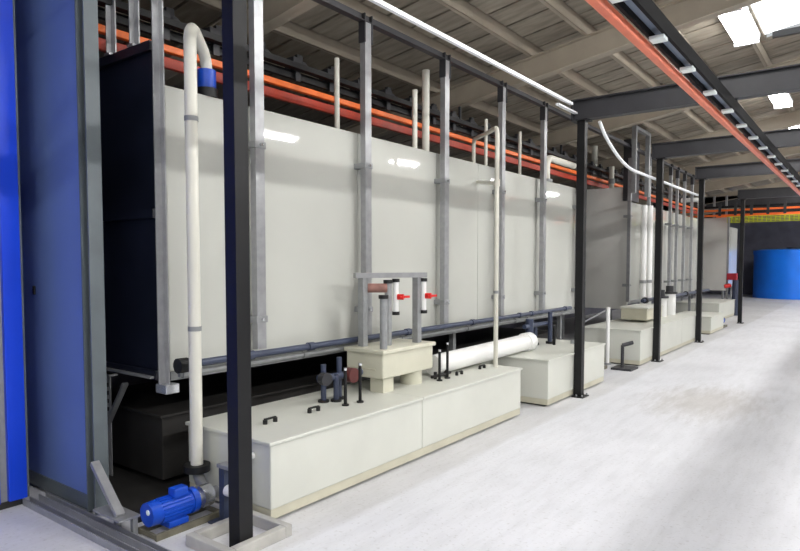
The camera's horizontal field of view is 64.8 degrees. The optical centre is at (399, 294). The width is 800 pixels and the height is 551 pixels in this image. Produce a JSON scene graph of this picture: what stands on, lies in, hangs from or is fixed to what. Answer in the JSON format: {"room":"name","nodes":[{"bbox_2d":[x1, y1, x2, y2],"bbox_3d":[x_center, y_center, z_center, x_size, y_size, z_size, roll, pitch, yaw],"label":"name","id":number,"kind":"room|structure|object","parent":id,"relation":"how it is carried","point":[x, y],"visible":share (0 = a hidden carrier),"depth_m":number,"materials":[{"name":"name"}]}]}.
{"room":"factory floor","nodes":[
{"label":"factory floor","id":0,"kind":"room"},
{"bbox_2d":[0,293,799,550],"bbox_3d":[9.300,1.071,12.470,14.000,0.200,41.000,2,4,37],"label":"floor","id":1,"kind":"structure","parent":0,"point":[697,448],"depth_m":4.68,"materials":[{"name":"concrete"}]},
{"bbox_2d":[0,0,29,509],"bbox_3d":[-3.947,-0.519,3.323,1.470,3.900,3.015,2,4,37],"label":"wall panel","id":2,"kind":"object","parent":1,"relation":"on","point":[14,462],"visible":1,"depth_m":4.05,"materials":[{"name":"metal"}]},
{"bbox_2d":[15,0,108,514],"bbox_3d":[-2.420,-0.603,4.290,1.350,3.930,0.090,2,4,37],"label":"wall panel","id":3,"kind":"object","parent":1,"relation":"on","point":[58,85],"visible":0.85,"depth_m":4.11,"materials":[{"name":"blue metal"}]},
{"bbox_2d":[22,492,170,550],"bbox_3d":[-1.830,1.389,3.760,1.550,0.045,0.150,2,4,37],"label":"floor track","id":4,"kind":"object","parent":1,"relation":"on","point":[98,530],"visible":1,"depth_m":3.77,"materials":[{"name":"metal"}]},
{"bbox_2d":[90,460,139,534],"bbox_3d":[-1.729,1.220,3.770,0.411,0.382,0.130,2,4,37],"label":"bracket","id":5,"kind":"object","parent":1,"relation":"on","point":[114,511],"visible":0.86,"depth_m":3.73,"materials":[{"name":"metal"}]},
{"bbox_2d":[109,462,189,522],"bbox_3d":[-1.867,1.339,4.893,1.630,0.030,1.330,2,4,37],"label":"drip tray","id":6,"kind":"object","parent":1,"relation":"on","point":[133,488],"visible":0.05,"depth_m":4.50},
{"bbox_2d":[106,371,128,475],"bbox_3d":[-2.083,0.967,4.604,0.328,0.778,0.060,2,4,37],"label":"stand","id":7,"kind":"object","parent":6,"relation":"on","point":[111,409],"visible":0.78,"depth_m":4.67,"materials":[{"name":"metal"}]},
{"bbox_2d":[138,474,218,541],"bbox_3d":[-1.364,1.270,3.889,0.288,0.269,0.499,2,4,37],"label":"pump","id":8,"kind":"object","parent":1,"relation":"on","point":[174,509],"visible":0.95,"depth_m":3.77,"materials":[{"name":"blue metal"}]},
{"bbox_2d":[183,23,217,474],"bbox_3d":[-1.360,-0.314,4.302,0.168,2.912,0.674,0,3,-7],"label":"riser pipe","id":9,"kind":"object","parent":8,"relation":"attached to","point":[202,80],"visible":0.98,"depth_m":4.04,"materials":[{"name":"plastic"}]},
{"bbox_2d":[208,461,228,523],"bbox_3d":[-1.067,1.222,3.886,0.160,0.365,0.170,2,4,37],"label":"stand","id":10,"kind":"object","parent":1,"relation":"on","point":[223,466],"visible":0.48,"depth_m":3.88,"materials":[{"name":"metal"}]},
{"bbox_2d":[223,485,228,496],"bbox_3d":[-1.039,1.206,3.864,0.060,0.068,0.070,2,4,37],"label":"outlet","id":11,"kind":"object","parent":10,"relation":"attached to","point":[225,487],"depth_m":3.85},
{"bbox_2d":[222,0,252,546],"bbox_3d":[-0.874,-0.209,3.432,0.145,3.270,0.200,2,4,37],"label":"steel column","id":12,"kind":"structure","parent":1,"relation":"on","point":[234,12],"depth_m":3.41,"materials":[{"name":"metal"}]},
{"bbox_3d":[2.816,-1.822,0.579,9.500,0.240,0.120,2,4,37],"label":"cross beam","id":13,"kind":"structure","parent":12,"relation":"on","visible":0},
{"bbox_2d":[368,0,572,104],"bbox_3d":[-0.446,-2.042,4.049,0.034,0.030,8.100,2,4,37],"label":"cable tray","id":14,"kind":"object","parent":13,"relation":"attached to","point":[381,3],"visible":1,"depth_m":5.32,"materials":[{"name":"white paint"}]},
{"bbox_2d":[556,103,577,113],"bbox_3d":[1.906,-2.122,7.191,0.042,0.020,0.550,2,4,37],"label":"tray","id":15,"kind":"object","parent":14,"relation":"attached to","point":[560,105],"visible":1,"depth_m":7.15,"materials":[{"name":"white paint"}]},
{"bbox_2d":[585,0,799,195],"bbox_3d":[5.006,-1.983,8.594,0.185,0.248,23.900,2,4,37],"label":"conveyor","id":16,"kind":"object","parent":13,"relation":"hanging from","point":[645,15],"visible":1,"depth_m":4.79,"materials":[{"name":"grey metal"}]},
{"bbox_2d":[186,510,291,550],"bbox_3d":[-0.922,1.383,3.629,0.380,0.070,0.460,2,4,37],"label":"kerb","id":17,"kind":"object","parent":1,"relation":"on","point":[277,530],"visible":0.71,"depth_m":3.58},
{"bbox_2d":[111,327,552,479],"bbox_3d":[-0.104,0.951,7.586,1.240,0.508,6.920,2,4,37],"label":"tank","id":18,"kind":"object","parent":1,"relation":"on","point":[150,434],"visible":0.25,"depth_m":4.98,"materials":[{"name":"black paint"}]},
{"bbox_2d":[99,40,575,380],"bbox_3d":[-0.020,-0.312,7.540,1.512,3.060,7.350,2,4,37],"label":"tunnel","id":19,"kind":"object","parent":1,"relation":"on","point":[313,197],"visible":0.54,"depth_m":5.25,"materials":[{"name":"metal"}]},
{"bbox_2d":[104,0,116,55],"bbox_3d":[-2.048,-2.047,4.438,0.070,0.720,0.060,2,4,37],"label":"post","id":20,"kind":"object","parent":19,"relation":"on","point":[110,11],"visible":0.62,"depth_m":4.46,"materials":[{"name":"metal"}]},
{"bbox_2d":[127,0,139,47],"bbox_3d":[-1.808,-2.038,4.258,0.070,0.720,0.060,2,4,37],"label":"post","id":21,"kind":"object","parent":19,"relation":"on","point":[133,5],"visible":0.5,"depth_m":4.28,"materials":[{"name":"metal"}]},
{"bbox_2d":[151,0,178,394],"bbox_3d":[-1.542,-0.879,4.105,0.120,3.060,0.100,2,4,37],"label":"post","id":22,"kind":"object","parent":19,"relation":"attached to","point":[164,386],"visible":1,"depth_m":4.11,"materials":[{"name":"metal"}]},
{"bbox_2d":[248,0,267,349],"bbox_3d":[-1.082,-1.020,4.716,0.155,2.860,0.113,2,4,37],"label":"support strut","id":23,"kind":"object","parent":19,"relation":"attached to","point":[256,145],"visible":0.84,"depth_m":4.68,"materials":[{"name":"metal"}]},
{"bbox_2d":[334,58,339,128],"bbox_3d":[-0.588,-1.840,5.880,0.105,0.720,0.108,2,4,37],"label":"vent stack","id":24,"kind":"object","parent":19,"relation":"on","point":[336,60],"visible":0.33,"depth_m":5.86,"materials":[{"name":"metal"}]},
{"bbox_2d":[354,13,372,342],"bbox_3d":[-0.326,-0.996,5.726,0.155,3.010,0.113,2,4,37],"label":"support strut","id":25,"kind":"object","parent":19,"relation":"attached to","point":[365,166],"visible":0.69,"depth_m":5.67,"materials":[{"name":"metal"}]},
{"bbox_2d":[412,89,416,147],"bbox_3d":[0.162,-1.881,6.880,0.113,0.700,0.116,2,4,37],"label":"vent stack","id":26,"kind":"object","parent":19,"relation":"on","point":[414,91],"visible":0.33,"depth_m":6.86,"materials":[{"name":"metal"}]},
{"bbox_2d":[422,69,429,150],"bbox_3d":[0.288,-2.019,7.041,0.140,0.960,0.144,2,4,37],"label":"vent stack","id":27,"kind":"object","parent":19,"relation":"on","point":[425,73],"visible":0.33,"depth_m":7.01,"materials":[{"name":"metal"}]},
{"bbox_2d":[434,52,450,330],"bbox_3d":[0.460,-1.079,6.772,0.155,2.950,0.113,2,4,37],"label":"support strut","id":28,"kind":"object","parent":19,"relation":"attached to","point":[444,65],"visible":0.98,"depth_m":6.73,"materials":[{"name":"metal"}]},
{"bbox_2d":[484,119,487,165],"bbox_3d":[1.110,-1.929,8.143,0.101,0.670,0.104,2,4,37],"label":"vent stack","id":29,"kind":"object","parent":19,"relation":"on","point":[485,120],"visible":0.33,"depth_m":8.13,"materials":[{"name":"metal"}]},
{"bbox_2d":[491,81,506,321],"bbox_3d":[1.234,-1.131,7.802,0.155,2.950,0.113,2,4,37],"label":"support strut","id":30,"kind":"object","parent":19,"relation":"attached to","point":[501,91],"visible":0.8,"depth_m":7.75,"materials":[{"name":"metal"}]},
{"bbox_2d":[173,306,571,373],"bbox_3d":[0.554,0.332,6.798,0.098,0.100,6.700,2,4,37],"label":"header","id":31,"kind":"object","parent":30,"relation":"attached to","point":[180,365],"visible":0.9,"depth_m":5.29,"materials":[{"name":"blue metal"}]},
{"bbox_2d":[177,311,567,377],"bbox_3d":[0.521,0.399,6.857,0.056,0.058,6.650,2,4,37],"label":"header","id":32,"kind":"object","parent":30,"relation":"attached to","point":[304,354],"visible":0.73,"depth_m":5.34,"materials":[{"name":"metal"}]},
{"bbox_2d":[518,131,521,173],"bbox_3d":[1.698,-1.969,8.926,0.101,0.670,0.104,2,4,37],"label":"vent stack","id":33,"kind":"object","parent":19,"relation":"on","point":[520,132],"visible":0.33,"depth_m":8.91,"materials":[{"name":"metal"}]},
{"bbox_2d":[534,101,548,314],"bbox_3d":[1.972,-1.181,8.785,0.155,2.950,0.113,2,4,37],"label":"support strut","id":34,"kind":"object","parent":19,"relation":"attached to","point":[543,110],"visible":0.98,"depth_m":8.74,"materials":[{"name":"metal"}]},
{"bbox_2d":[547,155,576,181],"bbox_3d":[2.428,-1.873,9.588,0.170,0.410,1.115,2,4,37],"label":"vent pipe","id":35,"kind":"object","parent":19,"relation":"on","point":[550,158],"visible":0.6,"depth_m":9.40,"materials":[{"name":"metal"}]},
{"bbox_2d":[185,363,522,517],"bbox_3d":[-0.108,1.052,5.449,0.864,0.547,3.472,2,4,37],"label":"tank","id":36,"kind":"object","parent":1,"relation":"on","point":[305,451],"visible":0.84,"depth_m":4.63,"materials":[{"name":"beige plastic"}]},
{"bbox_2d":[316,357,362,402],"bbox_3d":[-0.466,0.671,5.033,0.472,0.340,0.152,-3,4,-42],"label":"cluster","id":37,"kind":"object","parent":36,"relation":"on","point":[324,379],"visible":0.93,"depth_m":4.96,"materials":[{"name":"blue plastic"}]},
{"bbox_2d":[342,368,348,405],"bbox_3d":[-0.418,0.706,4.818,0.056,0.293,0.056,2,4,37],"label":"rod","id":38,"kind":"object","parent":36,"relation":"on","point":[345,403],"visible":1,"depth_m":4.81,"materials":[{"name":"black paint"}]},
{"bbox_2d":[357,363,363,402],"bbox_3d":[-0.312,0.690,4.925,0.056,0.313,0.056,2,4,37],"label":"rod","id":39,"kind":"object","parent":36,"relation":"on","point":[360,400],"visible":1,"depth_m":4.92,"materials":[{"name":"black paint"}]},
{"bbox_2d":[344,338,435,392],"bbox_3d":[-0.078,0.626,5.635,0.440,0.370,0.780,2,4,37],"label":"box","id":40,"kind":"object","parent":36,"relation":"on","point":[406,359],"visible":0.96,"depth_m":5.40,"materials":[{"name":"plastic"}]},
{"bbox_2d":[353,272,436,349],"bbox_3d":[-0.036,0.123,5.609,0.357,0.638,0.752,2,4,41],"label":"rack","id":41,"kind":"object","parent":40,"relation":"on","point":[419,295],"visible":1,"depth_m":5.51,"materials":[{"name":"metal"}]},
{"bbox_2d":[436,350,442,380],"bbox_3d":[0.366,0.654,5.829,0.056,0.293,0.056,2,4,37],"label":"rod","id":42,"kind":"object","parent":36,"relation":"on","point":[439,351],"visible":1,"depth_m":5.82,"materials":[{"name":"black paint"}]},
{"bbox_2d":[431,370,450,378],"bbox_3d":[0.392,0.757,6.002,0.030,0.070,0.320,2,4,37],"label":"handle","id":43,"kind":"object","parent":36,"relation":"on","point":[435,375],"visible":0.8,"depth_m":5.91,"materials":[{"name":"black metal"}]},
{"bbox_2d":[444,342,449,378],"bbox_3d":[0.448,0.623,5.953,0.056,0.343,0.056,2,4,37],"label":"rod","id":44,"kind":"object","parent":36,"relation":"on","point":[447,343],"visible":1,"depth_m":5.94,"materials":[{"name":"black paint"}]},
{"bbox_2d":[426,332,537,374],"bbox_3d":[0.952,0.616,6.876,0.224,0.230,2.121,2,4,37],"label":"pipe","id":45,"kind":"object","parent":36,"relation":"on","point":[476,354],"visible":0.9,"depth_m":6.64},
{"bbox_2d":[472,126,499,366],"bbox_3d":[0.953,-0.584,7.183,0.064,2.629,1.330,0,3,-5],"label":"riser pipe","id":46,"kind":"object","parent":36,"relation":"on","point":[496,182],"visible":0.98,"depth_m":6.55,"materials":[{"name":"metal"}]},
{"bbox_2d":[482,338,605,405],"bbox_3d":[1.796,0.932,7.979,0.992,0.530,1.854,2,4,37],"label":"tank","id":47,"kind":"object","parent":1,"relation":"on","point":[547,373],"visible":0.58,"depth_m":7.25,"materials":[{"name":"beige plastic"}]},
{"bbox_2d":[522,312,573,344],"bbox_3d":[1.903,0.444,8.237,1.005,0.420,0.304,-2,3,-32],"label":"cluster","id":48,"kind":"object","parent":47,"relation":"on","point":[531,326],"visible":0.56,"depth_m":8.20,"materials":[{"name":"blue plastic"}]},
{"bbox_2d":[571,118,592,398],"bbox_3d":[2.158,-0.413,7.470,0.145,3.270,0.200,2,4,37],"label":"steel column","id":49,"kind":"structure","parent":1,"relation":"on","point":[582,124],"depth_m":7.45,"materials":[{"name":"metal"}]},
{"bbox_2d":[571,63,799,122],"bbox_3d":[5.848,-2.026,4.617,9.500,0.240,0.120,2,4,37],"label":"cross beam","id":50,"kind":"structure","parent":49,"relation":"on","point":[783,79],"depth_m":6.78,"materials":[{"name":"grey metal"}]},
{"bbox_2d":[585,307,610,364],"bbox_3d":[3.092,0.650,9.892,0.465,0.900,0.117,0,3,-2],"label":"pipe","id":51,"kind":"object","parent":1,"relation":"on","point":[607,309],"visible":0.86,"depth_m":9.88,"materials":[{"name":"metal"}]},
{"bbox_2d":[611,341,637,371],"bbox_3d":[3.385,0.907,9.488,0.300,0.429,0.350,2,4,37],"label":"stand","id":52,"kind":"object","parent":1,"relation":"on","point":[622,367],"visible":1,"depth_m":9.46,"materials":[{"name":"grey metal"}]},
{"bbox_2d":[562,187,696,338],"bbox_3d":[5.596,-0.691,15.019,1.512,3.060,6.030,2,4,37],"label":"tunnel","id":53,"kind":"object","parent":1,"relation":"on","point":[606,227],"visible":0.43,"depth_m":12.50,"materials":[{"name":"metal"}]},
{"bbox_2d":[591,146,597,188],"bbox_3d":[4.012,-2.451,13.009,0.146,1.220,0.150,2,4,37],"label":"vent stack","id":54,"kind":"object","parent":53,"relation":"on","point":[594,148],"visible":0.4,"depth_m":12.94,"materials":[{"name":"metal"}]},
{"bbox_2d":[608,166,614,187],"bbox_3d":[4.300,-2.216,12.804,0.127,0.770,0.130,2,4,37],"label":"vent stack","id":55,"kind":"object","parent":53,"relation":"on","point":[611,181],"visible":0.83,"depth_m":12.75,"materials":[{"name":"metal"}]},
{"bbox_2d":[623,139,639,202],"bbox_3d":[4.497,-2.392,12.241,0.140,1.160,0.550,2,4,37],"label":"duct","id":56,"kind":"object","parent":53,"relation":"attached to","point":[635,196],"visible":0.5,"depth_m":12.06,"materials":[{"name":"grey metal"}]},
{"bbox_2d":[647,154,651,205],"bbox_3d":[5.062,-1.389,12.900,0.155,2.950,0.098,2,4,37],"label":"support strut","id":57,"kind":"object","parent":53,"relation":"attached to","point":[648,198],"visible":0.08,"depth_m":12.82,"materials":[{"name":"metal"}]},
{"bbox_2d":[664,164,673,285],"bbox_3d":[6.082,-1.458,14.258,0.155,2.950,0.098,2,4,37],"label":"support strut","id":58,"kind":"object","parent":53,"relation":"attached to","point":[671,169],"visible":0.98,"depth_m":14.21,"materials":[{"name":"metal"}]},
{"bbox_2d":[671,167,679,291],"bbox_3d":[6.442,-1.482,14.737,0.155,2.950,0.098,2,4,37],"label":"support strut","id":59,"kind":"object","parent":53,"relation":"attached to","point":[677,176],"visible":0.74,"depth_m":14.70,"materials":[{"name":"metal"}]},
{"bbox_2d":[678,171,686,292],"bbox_3d":[6.862,-1.511,15.297,0.155,2.950,0.098,2,4,37],"label":"support strut","id":60,"kind":"object","parent":53,"relation":"attached to","point":[683,226],"visible":0.91,"depth_m":15.26,"materials":[{"name":"metal"}]},
{"bbox_2d":[686,174,694,291],"bbox_3d":[7.342,-1.543,15.936,0.155,2.950,0.098,2,4,37],"label":"support strut","id":61,"kind":"object","parent":53,"relation":"attached to","point":[692,182],"visible":0.96,"depth_m":15.90,"materials":[{"name":"metal"}]},
{"bbox_2d":[585,313,695,365],"bbox_3d":[4.473,0.739,11.510,0.952,0.560,3.824,2,4,37],"label":"tank","id":62,"kind":"object","parent":1,"relation":"on","point":[678,330],"visible":0.6,"depth_m":10.18,"materials":[{"name":"beige plastic"}]},
{"bbox_2d":[619,304,662,321],"bbox_3d":[4.489,0.323,11.558,0.490,0.265,1.370,2,4,37],"label":"box","id":63,"kind":"object","parent":62,"relation":"on","point":[634,312],"visible":0.93,"depth_m":11.06,"materials":[{"name":"beige plastic"}]},
{"bbox_2d":[639,205,647,303],"bbox_3d":[4.770,-0.665,12.342,0.132,2.160,0.132,2,4,37],"label":"riser pipe","id":64,"kind":"object","parent":62,"relation":"on","point":[643,281],"visible":0.83,"depth_m":12.30,"materials":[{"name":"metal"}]},
{"bbox_2d":[646,205,652,303],"bbox_3d":[5.010,-0.692,12.661,0.132,2.180,0.132,2,4,37],"label":"riser pipe","id":65,"kind":"object","parent":62,"relation":"on","point":[650,208],"visible":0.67,"depth_m":12.62,"materials":[{"name":"plastic"}]},
{"bbox_2d":[661,290,668,316],"bbox_3d":[5.050,0.164,12.174,0.256,0.520,0.260,2,4,37],"label":"pot","id":66,"kind":"object","parent":62,"relation":"on","point":[663,297],"visible":0.54,"depth_m":12.08,"materials":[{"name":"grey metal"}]},
{"bbox_2d":[665,286,677,314],"bbox_3d":[5.410,0.110,12.652,0.295,0.580,0.300,2,4,37],"label":"pot","id":67,"kind":"object","parent":62,"relation":"on","point":[671,301],"visible":0.77,"depth_m":12.55,"materials":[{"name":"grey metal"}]},
{"bbox_2d":[651,157,667,361],"bbox_3d":[4.192,-0.551,10.179,0.145,3.270,0.200,2,4,37],"label":"steel column","id":68,"kind":"structure","parent":1,"relation":"on","point":[660,161],"depth_m":10.15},
{"bbox_2d":[652,128,799,159],"bbox_3d":[7.882,-2.163,7.326,9.500,0.240,0.120,2,4,37],"label":"cross beam","id":69,"kind":"structure","parent":68,"relation":"on","point":[782,138],"depth_m":9.62,"materials":[{"name":"grey metal"}]},
{"bbox_2d":[681,198,698,310],"bbox_3d":[7.441,-0.845,16.147,0.504,3.254,0.110,2,4,37],"label":"riser pipe","id":70,"kind":"object","parent":1,"relation":"on","point":[687,199],"visible":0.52,"depth_m":16.03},
{"bbox_2d":[640,289,709,303],"bbox_3d":[6.396,-0.006,14.346,0.120,0.120,6.000,2,4,37],"label":"header","id":71,"kind":"object","parent":70,"relation":"attached to","point":[644,300],"visible":0.58,"depth_m":14.23,"materials":[{"name":"grey metal"}]},
{"bbox_2d":[695,178,707,342],"bbox_3d":[6.040,-0.675,12.639,0.145,3.270,0.200,2,4,37],"label":"steel column","id":72,"kind":"structure","parent":1,"relation":"on","point":[702,180],"depth_m":12.62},
{"bbox_2d":[598,120,698,195],"bbox_3d":[4.247,-2.098,10.320,0.044,0.488,5.682,2,4,37],"label":"conduit","id":73,"kind":"object","parent":72,"relation":"attached to","point":[609,143],"visible":1,"depth_m":8.94,"materials":[{"name":"white paint"}]},
{"bbox_2d":[695,158,799,179],"bbox_3d":[9.730,-2.288,9.787,9.500,0.240,0.120,2,4,37],"label":"cross beam","id":74,"kind":"structure","parent":72,"relation":"on","point":[751,168],"depth_m":12.18,"materials":[{"name":"grey metal"}]},
{"bbox_2d":[679,311,723,333],"bbox_3d":[7.014,0.649,14.854,0.884,0.400,1.524,2,4,37],"label":"tank","id":75,"kind":"object","parent":1,"relation":"on","point":[712,322],"visible":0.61,"depth_m":14.36,"materials":[{"name":"beige plastic"}]},
{"bbox_2d":[676,298,734,317],"bbox_3d":[8.920,0.422,18.355,1.124,0.500,2.424,2,4,37],"label":"tank","id":76,"kind":"object","parent":1,"relation":"on","point":[726,306],"visible":0.56,"depth_m":17.65,"materials":[{"name":"beige plastic"}]},
{"bbox_2d":[680,217,737,300],"bbox_3d":[10.540,-1.024,21.602,1.512,3.060,1.950,2,4,37],"label":"tunnel","id":77,"kind":"object","parent":1,"relation":"on","point":[715,229],"visible":0.39,"depth_m":20.62,"materials":[{"name":"metal"}]},
{"bbox_2d":[713,196,715,217],"bbox_3d":[10.242,-2.853,20.538,0.060,0.700,0.060,2,4,37],"label":"post","id":78,"kind":"object","parent":77,"relation":"attached to","point":[714,197],"visible":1,"depth_m":20.52,"materials":[{"name":"metal"}]},
{"bbox_2d":[680,200,799,217],"bbox_3d":[12.226,-2.632,18.859,7.200,0.450,0.140,2,4,37],"label":"conveyor","id":79,"kind":"object","parent":78,"relation":"hanging from","point":[785,203],"visible":0.66,"depth_m":19.73,"materials":[{"name":"metal"}]},
{"bbox_2d":[727,214,799,222],"bbox_3d":[12.552,-2.296,18.434,5.350,0.200,0.135,2,4,37],"label":"guard","id":80,"kind":"object","parent":79,"relation":"hanging from","point":[798,215],"visible":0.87,"depth_m":19.30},
{"bbox_2d":[725,217,729,298],"bbox_3d":[10.106,-0.885,19.438,0.060,3.000,0.060,2,4,37],"label":"post","id":81,"kind":"object","parent":1,"relation":"on","point":[728,219],"visible":0.64,"depth_m":19.39,"materials":[{"name":"metal"}]},
{"bbox_2d":[724,273,738,315],"bbox_3d":[10.066,-0.009,19.159,0.397,1.280,0.305,2,4,37],"label":"post","id":82,"kind":"object","parent":1,"relation":"on","point":[730,276],"visible":0.96,"depth_m":19.07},
{"bbox_2d":[737,199,746,323],"bbox_3d":[9.010,-0.876,16.594,0.145,3.270,0.200,2,4,37],"label":"steel column","id":83,"kind":"structure","parent":1,"relation":"on","point":[742,209],"depth_m":16.57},
{"bbox_2d":[738,187,798,198],"bbox_3d":[12.700,-2.488,13.742,9.500,0.240,0.120,2,4,37],"label":"cross beam","id":84,"kind":"structure","parent":83,"relation":"on","point":[779,191],"depth_m":16.18,"materials":[{"name":"grey metal"}]},
{"bbox_2d":[753,247,799,299],"bbox_3d":[17.784,-1.001,28.648,3.060,2.300,3.060,2,4,37],"label":"storage tank","id":85,"kind":"object","parent":1,"relation":"on","point":[776,272],"visible":0.99,"depth_m":27.74,"materials":[{"name":"blue plastic"}]},
{"bbox_2d":[107,292,704,387],"bbox_3d":[3.620,-1.008,16.630,0.200,3.931,41.000,2,4,37],"label":"wall","id":86,"kind":"structure","parent":0,"point":[116,381],"depth_m":14.87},
{"bbox_2d":[98,0,705,213],"bbox_3d":[3.752,-2.441,12.328,0.200,0.558,20.200,2,4,37],"label":"conveyor","id":87,"kind":"object","parent":86,"relation":"hanging from","point":[294,66],"visible":0.51,"depth_m":6.44,"materials":[{"name":"metal"}]},
{"bbox_2d":[312,0,698,180],"bbox_3d":[3.250,-2.704,10.377,0.070,0.068,16.100,2,4,37],"label":"rail","id":88,"kind":"object","parent":86,"relation":"attached to","point":[334,5],"visible":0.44,"depth_m":6.78,"materials":[{"name":"grey metal"}]},
{"bbox_2d":[622,144,632,301],"bbox_3d":[4.306,-1.338,11.893,0.155,2.950,0.098,2,4,37],"label":"support strut","id":89,"kind":"object","parent":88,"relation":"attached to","point":[628,216],"visible":0.97,"depth_m":11.86,"materials":[{"name":"metal"}]},
{"bbox_2d":[342,0,762,137],"bbox_3d":[4.404,-3.231,5.716,14.000,2.473,0.140,2,4,37],"label":"roof beam","id":90,"kind":"structure","parent":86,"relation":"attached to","point":[682,14],"depth_m":7.51,"materials":[{"name":"beige paint"}]},
{"bbox_2d":[679,208,738,215],"bbox_3d":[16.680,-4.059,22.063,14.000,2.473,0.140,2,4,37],"label":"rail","id":91,"kind":"structure","parent":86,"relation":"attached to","point":[705,213],"depth_m":25.35,"materials":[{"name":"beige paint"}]},
{"bbox_2d":[98,0,799,212],"bbox_3d":[9.300,-3.895,12.219,14.000,2.283,41.000,2,4,37],"label":"ceiling","id":92,"kind":"structure","parent":0,"point":[532,20],"depth_m":8.25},
{"bbox_2d":[164,0,318,86],"bbox_3d":[2.340,-3.091,2.967,14.000,2.473,0.140,2,4,37],"label":"roof beam","id":93,"kind":"structure","parent":92,"relation":"attached to","point":[276,13],"depth_m":5.61,"materials":[{"name":"beige paint"}]},
{"bbox_2d":[98,5,737,218],"bbox_3d":[4.842,-3.075,15.608,0.045,0.150,41.000,2,4,37],"label":"roof beam","id":94,"kind":"structure","parent":92,"relation":"attached to","point":[98,5],"depth_m":7.28,"materials":[{"name":"metal"}]},
{"bbox_2d":[191,0,709,196],"bbox_3d":[5.402,-3.163,15.183,0.045,0.150,41.000,2,4,37],"label":"roof beam","id":95,"kind":"structure","parent":92,"relation":"attached to","point":[290,30],"depth_m":7.62,"materials":[{"name":"metal"}]},
{"bbox_2d":[336,0,731,192],"bbox_3d":[5.970,-3.253,14.752,0.045,0.150,41.000,2,4,37],"label":"roof beam","id":96,"kind":"structure","parent":92,"relation":"attached to","point":[356,5],"depth_m":7.38,"materials":[{"name":"metal"}]},
{"bbox_2d":[435,0,754,187],"bbox_3d":[6.538,-3.343,14.321,0.045,0.150,41.000,2,4,37],"label":"roof beam","id":97,"kind":"structure","parent":92,"relation":"attached to","point":[463,8],"depth_m":7.44,"materials":[{"name":"beige paint"}]},
{"bbox_2d":[460,57,799,165],"bbox_3d":[6.468,-3.370,8.464,14.000,2.473,0.140,2,4,37],"label":"roof beam","id":98,"kind":"structure","parent":92,"relation":"attached to","point":[566,135],"depth_m":10.76,"materials":[{"name":"beige paint"}]},
{"bbox_2d":[631,125,650,196],"bbox_3d":[4.624,-2.534,12.069,0.080,1.240,0.960,2,4,37],"label":"gantry","id":99,"kind":"object","parent":92,"relation":"hanging from","point":[635,128],"visible":0.98,"depth_m":11.93,"materials":[{"name":"metal"}]},
{"bbox_2d":[539,0,776,182],"bbox_3d":[7.090,-3.430,13.902,0.045,0.150,41.000,2,4,37],"label":"roof beam","id":100,"kind":"structure","parent":92,"relation":"attached to","point":[560,8],"depth_m":8.31,"materials":[{"name":"metal"}]},
{"bbox_2d":[534,109,799,183],"bbox_3d":[8.520,-3.508,11.197,14.000,2.473,0.140,2,4,37],"label":"roof beam","id":101,"kind":"structure","parent":92,"relation":"attached to","point":[789,119],"depth_m":12.65,"materials":[{"name":"metal"}]},
{"bbox_2d":[597,146,799,188],"bbox_3d":[10.560,-3.646,13.913,14.000,2.473,0.140,2,4,37],"label":"roof beam","id":102,"kind":"structure","parent":92,"relation":"attached to","point":[786,151],"depth_m":15.66,"materials":[{"name":"metal"}]},
{"bbox_2d":[637,172,799,204],"bbox_3d":[12.600,-3.784,16.630,14.000,2.473,0.140,2,4,37],"label":"roof beam","id":103,"kind":"structure","parent":92,"relation":"attached to","point":[731,181],"depth_m":18.80,"materials":[{"name":"metal"}]},
{"bbox_2d":[653,181,788,210],"bbox_3d":[14.640,-3.921,19.346,14.000,2.473,0.140,2,4,37],"label":"roof beam","id":104,"kind":"structure","parent":92,"relation":"attached to","point":[782,183],"depth_m":21.63,"materials":[{"name":"beige paint"}]},
{"bbox_2d":[652,0,799,174],"bbox_3d":[7.658,-3.520,13.471,0.045,0.150,41.000,2,4,37],"label":"roof beam","id":105,"kind":"structure","parent":92,"relation":"attached to","point":[652,0],"depth_m":8.84,"materials":[{"name":"beige paint"}]},
{"bbox_2d":[653,196,799,210],"bbox_3d":[14.640,-3.085,19.389,13.200,0.400,0.180,2,4,37],"label":"cross beam","id":106,"kind":"structure","parent":92,"relation":"attached to","point":[795,199],"depth_m":21.48,"materials":[{"name":"grey metal"}]},
{"bbox_2d":[718,6,759,46],"bbox_3d":[4.016,-3.273,7.482,0.300,0.250,1.320,2,4,37],"label":"skylight","id":107,"kind":"object","parent":92,"relation":"attached to","point":[739,24],"visible":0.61,"depth_m":7.49,"materials":[{"name":"white paint"}]},
{"bbox_2d":[704,205,799,217],"bbox_3d":[17.700,-3.291,23.463,13.200,0.400,0.180,2,4,37],"label":"pipe","id":108,"kind":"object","parent":92,"relation":"attached to","point":[791,209],"depth_m":25.64,"materials":[{"name":"orange metal"}]},
{"bbox_2d":[752,39,794,111],"bbox_3d":[8.226,-3.610,13.040,0.045,0.150,41.000,2,4,37],"label":"roof beam","id":109,"kind":"structure","parent":92,"relation":"attached to","point":[758,47],"depth_m":8.87,"materials":[{"name":"metal"}]},
{"bbox_2d":[751,0,799,33],"bbox_3d":[4.431,-3.487,7.291,0.640,0.124,2.350,2,4,37],"label":"skylight","id":110,"kind":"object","parent":92,"relation":"attached to","point":[772,15],"depth_m":7.81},
{"bbox_2d":[772,26,799,38],"bbox_3d":[5.176,-3.441,8.204,0.560,0.080,0.060,2,4,37],"label":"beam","id":111,"kind":"structure","parent":110,"relation":"attached to","point":[795,30],"depth_m":8.26,"materials":[{"name":"grey metal"}]},
{"bbox_2d":[768,93,792,108],"bbox_3d":[6.464,-3.438,10.742,0.300,0.250,1.320,2,4,37],"label":"skylight","id":112,"kind":"object","parent":92,"relation":"attached to","point":[779,101],"visible":0.6,"depth_m":10.91,"materials":[{"name":"glass"}]},
{"bbox_2d":[705,215,799,294],"bbox_3d":[21.660,-2.724,28.779,14.000,6.129,0.200,2,4,37],"label":"wall","id":113,"kind":"structure","parent":0,"point":[778,234],"depth_m":31.42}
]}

